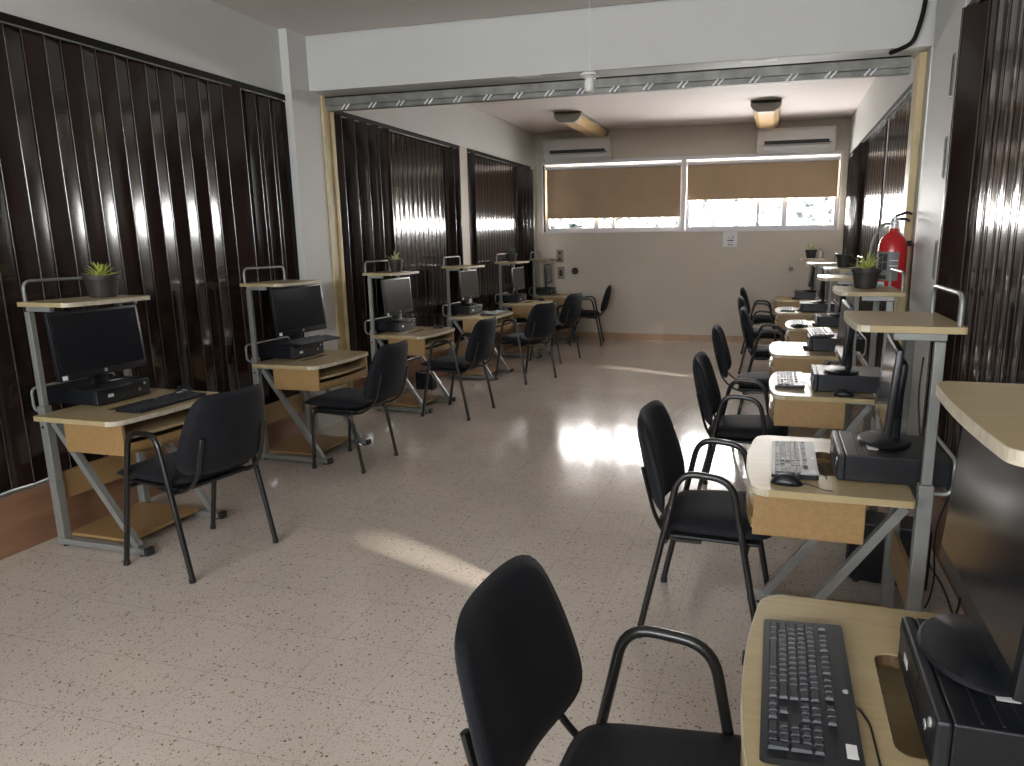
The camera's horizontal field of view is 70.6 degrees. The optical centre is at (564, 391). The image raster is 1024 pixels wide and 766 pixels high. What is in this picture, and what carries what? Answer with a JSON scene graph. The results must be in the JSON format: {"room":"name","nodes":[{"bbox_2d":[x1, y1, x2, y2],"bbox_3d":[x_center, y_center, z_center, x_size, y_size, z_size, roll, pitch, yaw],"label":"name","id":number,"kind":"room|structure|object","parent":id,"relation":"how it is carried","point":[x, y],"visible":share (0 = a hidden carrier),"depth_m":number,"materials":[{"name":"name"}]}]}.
{"room":"computer lab","nodes":[
{"label":"computer lab","id":0,"kind":"room"},
{"bbox_2d":[0,0,536,497],"bbox_3d":[-2.540,-1.098,5.037,0.323,3.300,14.912,3,12,16],"label":"wall","id":1,"kind":"structure","parent":0,"point":[174,177],"depth_m":4.95,"materials":[{"name":"black"}]},
{"bbox_2d":[0,323,525,559],"bbox_3d":[-2.212,0.137,6.424,0.221,0.310,11.610,3,12,16],"label":"baseboard","id":2,"kind":"structure","parent":1,"relation":"attached to","point":[27,517],"depth_m":4.08,"materials":[{"name":"wood"}]},
{"bbox_2d":[459,145,471,302],"bbox_3d":[-1.345,-1.838,9.160,0.210,2.420,0.220,3,12,16],"label":"trim","id":3,"kind":"structure","parent":1,"relation":"attached to","point":[463,150],"depth_m":9.03,"materials":[{"name":"paint"}]},
{"bbox_2d":[325,55,911,111],"bbox_3d":[0.162,-2.273,5.400,4.440,0.112,0.098,3,12,16],"label":"overhead track","id":4,"kind":"object","parent":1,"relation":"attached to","point":[895,65],"visible":0.97,"depth_m":5.26,"materials":[{"name":"metal"}]},
{"bbox_2d":[305,0,936,96],"bbox_3d":[0.163,-2.606,5.339,4.908,0.515,0.330,3,12,16],"label":"beam","id":5,"kind":"structure","parent":1,"relation":"attached to","point":[663,36],"depth_m":5.14,"materials":[{"name":"white paint"}]},
{"bbox_2d":[0,338,964,765],"bbox_3d":[-0.171,0.680,4.746,5.708,0.100,15.162,3,12,16],"label":"floor","id":6,"kind":"structure","parent":0,"point":[329,643],"depth_m":3.36,"materials":[{"name":"tile"}]},
{"bbox_2d":[17,277,226,556],"bbox_3d":[-2.382,0.098,3.926,0.690,1.413,0.737,3,12,16],"label":"computer desk","id":7,"kind":"object","parent":6,"relation":"on","point":[91,429],"visible":0.74,"depth_m":3.78,"materials":[{"name":"brown wood"}]},
{"bbox_2d":[17,295,148,307],"bbox_3d":[-2.541,-0.482,3.850,0.340,0.022,0.524,3,12,16],"label":"shelf","id":8,"kind":"object","parent":7,"relation":"attached to","point":[131,299],"depth_m":3.72,"materials":[{"name":"brown wood"}]},
{"bbox_2d":[47,375,149,405],"bbox_3d":[-2.587,-0.007,4.017,0.345,0.103,0.342,3,12,16],"label":"desktop computer","id":9,"kind":"object","parent":7,"relation":"on","point":[66,393],"visible":0.84,"depth_m":3.89,"materials":[{"name":"black plastic"}]},
{"bbox_2d":[43,304,146,391],"bbox_3d":[-2.440,-0.225,3.784,0.204,0.416,0.526,3,12,16],"label":"monitor","id":10,"kind":"object","parent":9,"relation":"on","point":[93,343],"visible":1,"depth_m":3.75,"materials":[{"name":"black plastic"}]},
{"bbox_2d":[81,262,120,297],"bbox_3d":[-2.533,-0.615,3.953,0.190,0.194,0.196,-2,12,-5],"label":"potted plant","id":11,"kind":"object","parent":7,"relation":"on","point":[99,284],"visible":1,"depth_m":3.90,"materials":[{"name":"green plant"}]},
{"bbox_2d":[71,502,198,541],"bbox_3d":[-2.418,0.733,4.071,0.420,0.018,0.479,3,12,16],"label":"shelf","id":12,"kind":"object","parent":7,"relation":"attached to","point":[146,518],"depth_m":4.02,"materials":[{"name":"brown wood"}]},
{"bbox_2d":[124,408,189,437],"bbox_3d":[-2.239,0.174,3.900,0.372,0.028,0.612,3,12,16],"label":"keyboard tray","id":13,"kind":"object","parent":7,"relation":"on","point":[174,419],"depth_m":3.83,"materials":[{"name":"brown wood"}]},
{"bbox_2d":[115,391,205,412],"bbox_3d":[-2.185,0.054,3.896,0.193,0.025,0.455,3,12,16],"label":"keyboard","id":14,"kind":"object","parent":7,"relation":"on","point":[143,406],"visible":1,"depth_m":3.84,"materials":[{"name":"black plastic"}]},
{"bbox_2d":[117,384,278,583],"bbox_3d":[-1.841,0.410,3.655,0.641,0.904,0.541,5,13,25],"label":"chair","id":15,"kind":"object","parent":6,"relation":"on","point":[221,433],"visible":1,"depth_m":3.46,"materials":[{"name":"black"}]},
{"bbox_2d":[240,266,370,464],"bbox_3d":[-1.938,-0.224,5.442,0.690,1.413,0.737,3,12,16],"label":"computer desk","id":16,"kind":"object","parent":6,"relation":"on","point":[329,369],"visible":0.85,"depth_m":5.29,"materials":[{"name":"brown wood"}]},
{"bbox_2d":[240,280,315,286],"bbox_3d":[-2.097,-0.803,5.365,0.340,0.022,0.524,3,12,16],"label":"shelf","id":17,"kind":"object","parent":16,"relation":"attached to","point":[277,283],"depth_m":5.19,"materials":[{"name":"brown wood"}]},
{"bbox_2d":[257,339,323,358],"bbox_3d":[-2.104,-0.322,5.501,0.383,0.103,0.342,4,13,20],"label":"desktop computer","id":18,"kind":"object","parent":16,"relation":"on","point":[271,349],"visible":0.88,"depth_m":5.36,"materials":[{"name":"black plastic"}]},
{"bbox_2d":[269,283,326,339],"bbox_3d":[-1.986,-0.576,5.402,0.212,0.433,0.547,4,13,20],"label":"monitor","id":19,"kind":"object","parent":18,"relation":"on","point":[297,310],"visible":0.8,"depth_m":5.37,"materials":[{"name":"black plastic"}]},
{"bbox_2d":[282,334,339,345],"bbox_3d":[-1.884,-0.380,5.341,0.194,0.029,0.455,4,13,20],"label":"keyboard","id":20,"kind":"object","parent":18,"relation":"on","point":[309,340],"visible":1,"depth_m":5.28,"materials":[{"name":"black plastic"}]},
{"bbox_2d":[269,434,347,455],"bbox_3d":[-1.974,0.412,5.587,0.420,0.018,0.479,3,12,16],"label":"shelf","id":21,"kind":"object","parent":16,"relation":"attached to","point":[299,445],"depth_m":5.53,"materials":[{"name":"brown wood"}]},
{"bbox_2d":[319,363,364,379],"bbox_3d":[-1.795,-0.147,5.416,0.372,0.028,0.612,3,12,16],"label":"keyboard tray","id":22,"kind":"object","parent":16,"relation":"on","point":[336,370],"depth_m":5.42,"materials":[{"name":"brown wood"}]},
{"bbox_2d":[319,95,354,419],"bbox_3d":[-2.014,-1.114,6.357,0.060,2.782,0.165,3,12,16],"label":"post","id":23,"kind":"object","parent":6,"relation":"on","point":[327,118],"visible":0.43,"depth_m":6.29,"materials":[{"name":"beige wood"}]},
{"bbox_2d":[303,339,408,473],"bbox_3d":[-1.465,0.082,5.206,0.676,0.904,0.516,3,12,17],"label":"chair","id":24,"kind":"object","parent":6,"relation":"on","point":[388,370],"visible":1,"depth_m":5.03,"materials":[{"name":"black"}]},
{"bbox_2d":[362,260,455,413],"bbox_3d":[-1.490,-0.547,6.971,0.690,1.413,0.737,3,12,16],"label":"computer desk","id":25,"kind":"object","parent":6,"relation":"on","point":[420,339],"visible":0.74,"depth_m":6.80,"materials":[{"name":"brown wood"}]},
{"bbox_2d":[362,271,414,275],"bbox_3d":[-1.649,-1.127,6.895,0.340,0.022,0.524,3,12,16],"label":"shelf","id":26,"kind":"object","parent":25,"relation":"attached to","point":[384,273],"depth_m":6.71,"materials":[{"name":"brown wood"}]},
{"bbox_2d":[367,317,415,331],"bbox_3d":[-1.696,-0.654,7.072,0.345,0.103,0.342,3,12,16],"label":"desktop computer","id":27,"kind":"object","parent":25,"relation":"on","point":[382,324],"visible":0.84,"depth_m":6.93,"materials":[{"name":"black plastic"}]},
{"bbox_2d":[380,277,412,322],"bbox_3d":[-1.581,-0.864,6.824,0.200,0.408,0.516,3,12,16],"label":"monitor","id":28,"kind":"object","parent":27,"relation":"on","point":[396,292],"visible":1,"depth_m":6.79,"materials":[{"name":"black plastic"}]},
{"bbox_2d":[381,393,439,406],"bbox_3d":[-1.526,0.088,7.116,0.420,0.018,0.479,3,12,16],"label":"shelf","id":29,"kind":"object","parent":25,"relation":"attached to","point":[407,400],"depth_m":7.06,"materials":[{"name":"brown wood"}]},
{"bbox_2d":[425,337,452,346],"bbox_3d":[-1.347,-0.471,6.945,0.372,0.028,0.612,3,12,16],"label":"keyboard tray","id":30,"kind":"object","parent":25,"relation":"on","point":[428,341],"depth_m":7.02,"materials":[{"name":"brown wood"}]},
{"bbox_2d":[415,370,436,389],"bbox_3d":[-1.513,-0.118,7.883,0.201,0.200,0.120,3,12,16],"label":"trash can","id":31,"kind":"object","parent":6,"relation":"on","point":[420,375],"visible":0.75,"depth_m":7.83,"materials":[{"name":"black plastic"}]},
{"bbox_2d":[421,316,496,420],"bbox_3d":[-0.956,-0.239,6.721,0.641,0.904,0.541,4,13,20],"label":"chair","id":32,"kind":"object","parent":6,"relation":"on","point":[481,343],"visible":1,"depth_m":6.54,"materials":[{"name":"black"}]},
{"bbox_2d":[442,256,513,379],"bbox_3d":[-1.024,-0.884,8.560,0.690,1.413,0.737,3,12,16],"label":"computer desk","id":33,"kind":"object","parent":6,"relation":"on","point":[469,321],"visible":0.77,"depth_m":8.38,"materials":[{"name":"brown wood"}]},
{"bbox_2d":[443,303,482,314],"bbox_3d":[-1.220,-0.984,8.628,0.364,0.103,0.342,4,12,19],"label":"desktop computer","id":34,"kind":"object","parent":33,"relation":"on","point":[457,308],"visible":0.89,"depth_m":8.48,"materials":[{"name":"black plastic"}]},
{"bbox_2d":[458,269,478,305],"bbox_3d":[-1.137,-1.230,8.552,0.200,0.408,0.516,3,12,16],"label":"monitor","id":35,"kind":"object","parent":34,"relation":"on","point":[468,279],"visible":1,"depth_m":8.51,"materials":[{"name":"black plastic"}]},
{"bbox_2d":[463,366,499,374],"bbox_3d":[-1.060,-0.248,8.705,0.420,0.018,0.479,3,12,16],"label":"shelf","id":36,"kind":"object","parent":33,"relation":"attached to","point":[480,370],"depth_m":8.60,"materials":[{"name":"brown wood"}]},
{"bbox_2d":[495,253,552,357],"bbox_3d":[-0.565,-1.216,10.127,0.690,1.413,0.737,3,12,16],"label":"computer desk","id":37,"kind":"object","parent":6,"relation":"on","point":[522,309],"visible":0.7,"depth_m":9.94,"materials":[{"name":"brown wood"}]},
{"bbox_2d":[494,294,526,302],"bbox_3d":[-0.765,-1.320,10.216,0.364,0.103,0.342,3,12,16],"label":"desktop computer","id":38,"kind":"object","parent":37,"relation":"on","point":[505,297],"visible":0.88,"depth_m":10.06,"materials":[{"name":"black plastic"}]},
{"bbox_2d":[510,267,524,294],"bbox_3d":[-0.657,-1.538,10.085,0.184,0.375,0.475,3,12,16],"label":"monitor","id":39,"kind":"object","parent":38,"relation":"on","point":[517,274],"visible":1,"depth_m":10.04,"materials":[{"name":"black plastic"}]},
{"bbox_2d":[504,347,541,353],"bbox_3d":[-0.601,-0.580,10.272,0.420,0.018,0.479,3,12,16],"label":"shelf","id":40,"kind":"object","parent":37,"relation":"attached to","point":[515,349],"depth_m":10.21,"materials":[{"name":"brown wood"}]},
{"bbox_2d":[495,302,556,384],"bbox_3d":[-0.418,-0.580,8.329,0.641,0.904,0.541,9,15,39],"label":"chair","id":41,"kind":"object","parent":6,"relation":"on","point":[541,321],"visible":1,"depth_m":8.11,"materials":[{"name":"black"}]},
{"bbox_2d":[529,251,578,343],"bbox_3d":[-0.163,-1.506,11.500,0.690,1.413,0.737,3,12,16],"label":"computer desk","id":42,"kind":"object","parent":6,"relation":"on","point":[559,298],"visible":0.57,"depth_m":11.30,"materials":[{"name":"brown wood"}]},
{"bbox_2d":[529,293,582,363],"bbox_3d":[-0.087,-0.870,9.701,0.641,0.904,0.541,7,14,30],"label":"chair","id":43,"kind":"object","parent":6,"relation":"on","point":[571,310],"visible":0.69,"depth_m":9.47,"materials":[{"name":"black"}]},
{"bbox_2d":[569,285,610,345],"bbox_3d":[0.401,-1.191,11.212,0.641,0.904,0.541,1,12,6],"label":"chair","id":44,"kind":"object","parent":6,"relation":"on","point":[591,314],"visible":0.77,"depth_m":11.02,"materials":[{"name":"black"}]},
{"bbox_2d":[454,555,740,765],"bbox_3d":[0.114,0.850,1.472,0.616,0.904,0.541,3,12,18],"label":"chair","id":45,"kind":"object","parent":6,"relation":"on","point":[518,661],"visible":1,"depth_m":1.54,"materials":[{"name":"black"}]},
{"bbox_2d":[637,400,771,625],"bbox_3d":[0.591,0.523,3.018,0.571,0.904,0.541,4,12,19],"label":"chair","id":46,"kind":"object","parent":6,"relation":"on","point":[688,516],"visible":0.84,"depth_m":2.87,"materials":[{"name":"black"}]},
{"bbox_2d":[692,351,787,489],"bbox_3d":[1.055,0.235,4.374,0.571,0.904,0.541,3,12,18],"label":"chair","id":47,"kind":"object","parent":6,"relation":"on","point":[736,428],"visible":0.82,"depth_m":4.22,"materials":[{"name":"black"}]},
{"bbox_2d":[712,324,771,414],"bbox_3d":[1.512,-0.071,5.816,0.666,0.904,0.516,3,12,16],"label":"chair","id":48,"kind":"object","parent":6,"relation":"on","point":[721,349],"visible":0.48,"depth_m":5.67,"materials":[{"name":"black"}]},
{"bbox_2d":[740,287,776,353],"bbox_3d":[2.766,-1.009,10.247,0.571,0.904,0.541,3,12,16],"label":"chair","id":49,"kind":"object","parent":6,"relation":"on","point":[758,320],"visible":0.42,"depth_m":10.06,"materials":[{"name":"black"}]},
{"bbox_2d":[738,296,784,373],"bbox_3d":[2.368,-0.688,8.730,0.571,0.904,0.541,3,12,16],"label":"chair","id":50,"kind":"object","parent":6,"relation":"on","point":[741,302],"visible":0.47,"depth_m":8.56,"materials":[{"name":"black"}]},
{"bbox_2d":[740,307,784,372],"bbox_3d":[2.046,-0.385,7.294,0.571,0.904,0.541,3,12,16],"label":"chair","id":51,"kind":"object","parent":6,"relation":"on","point":[761,352],"visible":0.7,"depth_m":7.13,"materials":[{"name":"black"}]},
{"bbox_2d":[773,250,825,341],"bbox_3d":[3.358,-1.304,10.394,0.690,1.413,0.737,3,12,16],"label":"computer desk","id":52,"kind":"object","parent":6,"relation":"on","point":[780,301],"visible":0.44,"depth_m":10.16,"materials":[{"name":"brown wood"}]},
{"bbox_2d":[775,253,837,361],"bbox_3d":[2.871,-0.930,8.627,0.690,1.413,0.737,3,12,16],"label":"computer desk","id":53,"kind":"object","parent":6,"relation":"on","point":[781,318],"visible":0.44,"depth_m":8.36,"materials":[{"name":"brown wood"}]},
{"bbox_2d":[799,301,834,311],"bbox_3d":[2.982,-1.002,8.547,0.383,0.103,0.342,3,12,16],"label":"desktop computer","id":54,"kind":"object","parent":53,"relation":"on","point":[806,306],"visible":0.88,"depth_m":8.40,"materials":[{"name":"black plastic"}]},
{"bbox_2d":[810,268,827,302],"bbox_3d":[3.009,-1.253,8.496,0.200,0.408,0.516,3,12,16],"label":"monitor","id":55,"kind":"object","parent":54,"relation":"on","point":[820,292],"visible":0.94,"depth_m":8.43,"materials":[{"name":"black plastic"}]},
{"bbox_2d":[769,261,866,438],"bbox_3d":[1.953,-0.297,5.636,0.690,1.413,0.737,3,12,16],"label":"computer desk","id":56,"kind":"object","parent":6,"relation":"on","point":[785,356],"visible":0.43,"depth_m":5.40,"materials":[{"name":"brown wood"}]},
{"bbox_2d":[788,427,841,438],"bbox_3d":[1.999,0.343,5.758,0.420,0.018,0.479,3,12,16],"label":"shelf","id":57,"kind":"object","parent":56,"relation":"attached to","point":[805,432],"depth_m":5.77,"materials":[{"name":"brown wood"}]},
{"bbox_2d":[807,333,861,351],"bbox_3d":[2.096,-0.384,5.629,0.383,0.103,0.342,3,12,16],"label":"desktop computer","id":58,"kind":"object","parent":56,"relation":"on","point":[813,343],"visible":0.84,"depth_m":5.49,"materials":[{"name":"black plastic"}]},
{"bbox_2d":[807,327,835,336],"bbox_3d":[2.010,-0.460,5.629,0.194,0.029,0.455,2,12,14],"label":"keyboard","id":59,"kind":"object","parent":58,"relation":"on","point":[824,331],"visible":0.99,"depth_m":5.57,"materials":[{"name":"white plastic"}]},
{"bbox_2d":[818,274,852,280],"bbox_3d":[2.103,-0.861,5.473,0.340,0.022,0.524,3,12,16],"label":"shelf","id":60,"kind":"object","parent":56,"relation":"attached to","point":[823,277],"depth_m":5.29,"materials":[{"name":"brown wood"}]},
{"bbox_2d":[785,256,862,341],"bbox_3d":[2.551,-0.623,7.172,0.690,1.413,0.737,3,12,16],"label":"computer desk","id":61,"kind":"object","parent":6,"relation":"on","point":[792,334],"visible":0.24,"depth_m":6.94,"materials":[{"name":"brown wood"}]},
{"bbox_2d":[815,313,839,326],"bbox_3d":[2.676,-0.701,7.119,0.383,0.103,0.342,3,12,16],"label":"desktop computer","id":62,"kind":"object","parent":61,"relation":"on","point":[821,319],"visible":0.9,"depth_m":6.99,"materials":[{"name":"black plastic"}]},
{"bbox_2d":[768,268,906,511],"bbox_3d":[1.559,-0.003,4.250,0.690,1.413,0.737,3,12,16],"label":"computer desk","id":63,"kind":"object","parent":6,"relation":"on","point":[792,407],"visible":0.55,"depth_m":3.99,"materials":[{"name":"brown wood"}]},
{"bbox_2d":[775,371,809,388],"bbox_3d":[1.371,-0.072,4.354,0.193,0.025,0.455,3,12,16],"label":"keyboard","id":64,"kind":"object","parent":63,"relation":"on","point":[784,379],"visible":1,"depth_m":4.29,"materials":[{"name":"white plastic"}]},
{"bbox_2d":[810,364,880,393],"bbox_3d":[1.621,-0.071,4.152,0.383,0.103,0.342,3,12,16],"label":"desktop computer","id":65,"kind":"object","parent":63,"relation":"on","point":[867,380],"visible":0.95,"depth_m":4.01,"materials":[{"name":"black plastic"}]},
{"bbox_2d":[823,299,858,374],"bbox_3d":[1.575,-0.305,4.075,0.190,0.388,0.490,3,12,16],"label":"monitor","id":66,"kind":"object","parent":65,"relation":"on","point":[845,333],"visible":0.96,"depth_m":4.02,"materials":[{"name":"black plastic"}]},
{"bbox_2d":[851,250,881,287],"bbox_3d":[1.730,-0.705,4.152,0.172,0.217,0.197,-6,13,-26],"label":"potted plant","id":67,"kind":"object","parent":63,"relation":"on","point":[865,276],"visible":1,"depth_m":4.11,"materials":[{"name":"green plant"}]},
{"bbox_2d":[833,286,906,296],"bbox_3d":[1.709,-0.568,4.087,0.340,0.022,0.524,3,12,16],"label":"shelf","id":68,"kind":"object","parent":63,"relation":"attached to","point":[880,291],"depth_m":3.89,"materials":[{"name":"brown wood"}]},
{"bbox_2d":[742,284,967,664],"bbox_3d":[1.050,0.312,2.761,0.690,1.413,0.737,3,12,16],"label":"computer desk","id":69,"kind":"object","parent":6,"relation":"on","point":[812,514],"visible":0.56,"depth_m":2.51,"materials":[{"name":"brown wood"}]},
{"bbox_2d":[748,463,833,505],"bbox_3d":[0.908,0.374,2.816,0.372,0.028,0.612,3,12,16],"label":"keyboard tray","id":70,"kind":"object","parent":69,"relation":"on","point":[827,467],"depth_m":2.93,"materials":[{"name":"beige wood"}]},
{"bbox_2d":[771,441,826,480],"bbox_3d":[0.900,0.260,2.789,0.193,0.025,0.455,3,12,16],"label":"keyboard","id":71,"kind":"object","parent":69,"relation":"on","point":[798,458],"visible":1,"depth_m":2.74,"materials":[{"name":"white plastic"}]},
{"bbox_2d":[770,473,832,491],"bbox_3d":[0.827,0.311,2.517,0.211,0.037,0.065,5,13,23],"label":"mouse","id":72,"kind":"object","parent":69,"relation":"on","point":[782,479],"visible":1,"depth_m":2.52,"materials":[{"name":"black plastic"}]},
{"bbox_2d":[784,593,887,607],"bbox_3d":[1.096,0.952,2.883,0.420,0.018,0.479,3,12,16],"label":"shelf","id":73,"kind":"object","parent":69,"relation":"attached to","point":[883,603],"depth_m":3.08,"materials":[{"name":"brown wood"}]},
{"bbox_2d":[830,430,952,487],"bbox_3d":[1.192,0.246,2.658,0.383,0.103,0.342,3,12,16],"label":"desktop computer","id":74,"kind":"object","parent":69,"relation":"on","point":[852,460],"visible":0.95,"depth_m":2.53,"materials":[{"name":"black plastic"}]},
{"bbox_2d":[857,333,910,449],"bbox_3d":[1.189,0.002,2.655,0.184,0.375,0.475,4,13,20],"label":"monitor","id":75,"kind":"object","parent":74,"relation":"on","point":[889,405],"visible":1,"depth_m":2.58,"materials":[{"name":"black plastic"}]},
{"bbox_2d":[845,311,967,334],"bbox_3d":[1.200,-0.252,2.598,0.340,0.022,0.524,3,12,16],"label":"shelf","id":76,"kind":"object","parent":69,"relation":"attached to","point":[895,322],"depth_m":2.44,"materials":[{"name":"brown wood"}]},
{"bbox_2d":[740,381,1023,765],"bbox_3d":[0.682,0.613,1.339,0.690,1.413,0.737,3,12,16],"label":"computer desk","id":77,"kind":"object","parent":6,"relation":"on","point":[993,413],"visible":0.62,"depth_m":1.39,"materials":[{"name":"brown wood"}]},
{"bbox_2d":[759,619,881,765],"bbox_3d":[0.475,0.560,1.372,0.193,0.025,0.455,3,12,16],"label":"keyboard","id":78,"kind":"object","parent":77,"relation":"on","point":[809,714],"visible":1,"depth_m":1.32,"materials":[{"name":"black plastic"}]},
{"bbox_2d":[877,666,926,758],"bbox_3d":[0.540,0.675,1.394,0.372,0.028,0.612,3,12,16],"label":"keyboard tray","id":79,"kind":"object","parent":77,"relation":"on","point":[904,728],"depth_m":1.45,"materials":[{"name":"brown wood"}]},
{"bbox_2d":[898,616,1023,765],"bbox_3d":[0.814,0.543,1.254,0.383,0.103,0.342,3,12,16],"label":"desktop computer","id":80,"kind":"object","parent":77,"relation":"on","point":[958,724],"visible":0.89,"depth_m":1.16,"materials":[{"name":"black plastic"}]},
{"bbox_2d":[917,427,1023,702],"bbox_3d":[0.750,0.279,1.269,0.200,0.408,0.516,3,12,16],"label":"monitor","id":81,"kind":"object","parent":80,"relation":"on","point":[981,552],"visible":0.94,"depth_m":1.25,"materials":[{"name":"black plastic"}]},
{"bbox_2d":[938,381,1023,450],"bbox_3d":[0.832,0.049,1.175,0.340,0.022,0.524,3,12,16],"label":"shelf","id":82,"kind":"object","parent":77,"relation":"attached to","point":[993,413],"depth_m":1.22,"materials":[{"name":"brown wood"}]},
{"bbox_2d":[845,510,932,590],"bbox_3d":[1.516,0.745,3.392,0.354,0.300,0.180,5,13,24],"label":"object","id":83,"kind":"object","parent":6,"relation":"on","point":[869,569],"visible":0.31,"depth_m":3.34,"materials":[{"name":"black plastic"}]},
{"bbox_2d":[893,51,927,346],"bbox_3d":[2.397,-0.890,5.112,0.050,2.782,0.180,3,12,16],"label":"post","id":84,"kind":"object","parent":6,"relation":"on","point":[920,64],"visible":0.48,"depth_m":4.91,"materials":[{"name":"beige wood"}]},
{"bbox_2d":[924,495,949,607],"bbox_3d":[1.615,0.635,3.122,0.118,0.619,0.072,-3,12,-10],"label":"power cable","id":85,"kind":"object","parent":6,"relation":"on","point":[947,500],"visible":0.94,"depth_m":3.16,"materials":[{"name":"black rubber"}]},
{"bbox_2d":[210,0,875,132],"bbox_3d":[-0.199,-2.623,4.055,5.508,0.250,15.162,3,12,16],"label":"ceiling","id":86,"kind":"structure","parent":0,"point":[840,98],"depth_m":8.33,"materials":[{"name":"paint"}]},
{"bbox_2d":[554,111,608,136],"bbox_3d":[0.265,-3.795,10.337,0.370,0.138,1.700,3,12,16],"label":"ceiling light","id":87,"kind":"object","parent":86,"relation":"attached to","point":[577,120],"visible":0.98,"depth_m":9.90,"materials":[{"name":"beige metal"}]},
{"bbox_2d":[564,116,605,136],"bbox_3d":[0.265,-3.784,10.339,0.330,0.089,1.560,3,12,16],"label":"diffuser","id":88,"kind":"object","parent":87,"relation":"attached to","point":[585,125],"depth_m":10.26,"materials":[{"name":"beige plastic"}]},
{"bbox_2d":[580,0,598,91],"bbox_3d":[0.146,-2.170,4.283,0.112,0.734,0.112,3,12,16],"label":"pendant lampholder","id":89,"kind":"object","parent":86,"relation":"hanging from","point":[589,76],"visible":1,"depth_m":4.32,"materials":[{"name":"white plastic"}]},
{"bbox_2d":[750,99,781,129],"bbox_3d":[2.702,-3.671,9.649,0.370,0.138,1.700,3,12,16],"label":"ceiling light","id":90,"kind":"object","parent":86,"relation":"attached to","point":[766,113],"visible":0.99,"depth_m":9.14,"materials":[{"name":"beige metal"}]},
{"bbox_2d":[752,99,779,121],"bbox_3d":[2.701,-3.722,9.639,0.343,0.035,1.700,3,12,16],"label":"tray","id":91,"kind":"object","parent":90,"relation":"on","point":[774,102],"depth_m":8.85,"materials":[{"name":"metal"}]},
{"bbox_2d":[754,108,779,128],"bbox_3d":[2.702,-3.660,9.652,0.330,0.089,1.560,3,12,16],"label":"diffuser","id":92,"kind":"object","parent":90,"relation":"attached to","point":[763,120],"depth_m":9.64,"materials":[{"name":"beige plastic"}]},
{"bbox_2d":[889,0,927,54],"bbox_3d":[2.193,-2.399,4.587,0.227,0.447,0.054,11,16,43],"label":"conduit","id":93,"kind":"object","parent":86,"relation":"attached to","point":[924,4],"visible":1,"depth_m":4.57,"materials":[{"name":"black plastic"}]},
{"bbox_2d":[534,117,850,336],"bbox_3d":[1.824,-2.460,11.250,5.308,3.350,0.220,3,12,16],"label":"wall","id":94,"kind":"structure","parent":0,"point":[684,283],"depth_m":11.20,"materials":[{"name":"paint"}]},
{"bbox_2d":[543,136,612,162],"bbox_3d":[0.205,-3.751,11.220,1.070,0.335,0.214,3,12,16],"label":"air conditioner","id":95,"kind":"object","parent":94,"relation":"attached to","point":[589,148],"visible":1,"depth_m":11.13,"materials":[{"name":"grey plastic"}]},
{"bbox_2d":[545,161,681,231],"bbox_3d":[0.760,-3.078,11.483,2.210,1.046,0.070,3,12,16],"label":"window","id":96,"kind":"structure","parent":94,"relation":"in","point":[572,227],"depth_m":11.54,"materials":[{"name":"white metal"}]},
{"bbox_2d":[545,162,681,218],"bbox_3d":[0.744,-3.145,11.366,2.175,0.809,0.058,3,12,16],"label":"roller blind","id":97,"kind":"object","parent":96,"relation":"attached to","point":[646,189],"visible":1,"depth_m":11.37,"materials":[{"name":"brown fabric"}]},
{"bbox_2d":[554,331,780,343],"bbox_3d":[1.805,-0.849,11.471,4.708,0.105,0.015,3,12,16],"label":"baseboard","id":98,"kind":"structure","parent":94,"relation":"attached to","point":[593,335],"depth_m":11.55,"materials":[{"name":"wood"}]},
{"bbox_2d":[542,150,843,232],"bbox_3d":[1.832,-3.020,11.102,4.533,1.111,0.230,3,12,16],"label":"trim","id":99,"kind":"structure","parent":94,"relation":"attached to","point":[684,159],"depth_m":10.98,"materials":[{"name":"white metal"}]},
{"bbox_2d":[723,231,737,246],"bbox_3d":[2.511,-2.311,10.960,0.215,0.225,0.014,3,12,16],"label":"paper notice","id":100,"kind":"object","parent":94,"relation":"attached to","point":[730,237],"visible":1,"depth_m":10.96,"materials":[{"name":"white paper"}]},
{"bbox_2d":[686,155,840,229],"bbox_3d":[2.951,-2.967,10.865,2.208,1.046,0.070,3,12,16],"label":"window","id":101,"kind":"structure","parent":94,"relation":"in","point":[782,206],"depth_m":10.88,"materials":[{"name":"white metal"}]},
{"bbox_2d":[687,156,839,199],"bbox_3d":[2.915,-3.156,10.727,2.185,0.563,0.058,3,12,16],"label":"roller blind","id":102,"kind":"object","parent":101,"relation":"attached to","point":[806,177],"visible":1,"depth_m":10.73,"materials":[{"name":"brown fabric"}]},
{"bbox_2d":[757,125,836,153],"bbox_3d":[3.313,-3.593,10.343,1.070,0.335,0.214,3,12,16],"label":"air conditioner","id":103,"kind":"object","parent":94,"relation":"attached to","point":[818,138],"visible":1,"depth_m":10.26,"materials":[{"name":"grey plastic"}]},
{"bbox_2d":[838,0,970,486],"bbox_3d":[2.158,-0.860,3.711,0.320,3.300,14.912,3,12,16],"label":"wall","id":104,"kind":"structure","parent":0,"point":[884,91],"depth_m":5.53,"materials":[{"name":"white paint"}]},
{"bbox_2d":[869,211,912,289],"bbox_3d":[2.174,-0.937,4.822,0.223,0.516,0.191,-7,13,-28],"label":"fire extinguisher","id":105,"kind":"object","parent":104,"relation":"attached to","point":[892,247],"visible":0.8,"depth_m":4.77,"materials":[{"name":"red metal"}]},
{"bbox_2d":[856,354,968,614],"bbox_3d":[2.465,0.368,5.130,0.278,0.310,11.660,3,12,16],"label":"baseboard","id":106,"kind":"structure","parent":104,"relation":"attached to","point":[938,501],"depth_m":3.62,"materials":[{"name":"wood"}]},
{"bbox_2d":[921,0,1023,503],"bbox_3d":[1.442,-0.283,1.636,0.227,2.411,4.785,3,12,16],"label":"wall","id":107,"kind":"structure","parent":104,"relation":"attached to","point":[981,253],"depth_m":3.26,"materials":[{"name":"black"}]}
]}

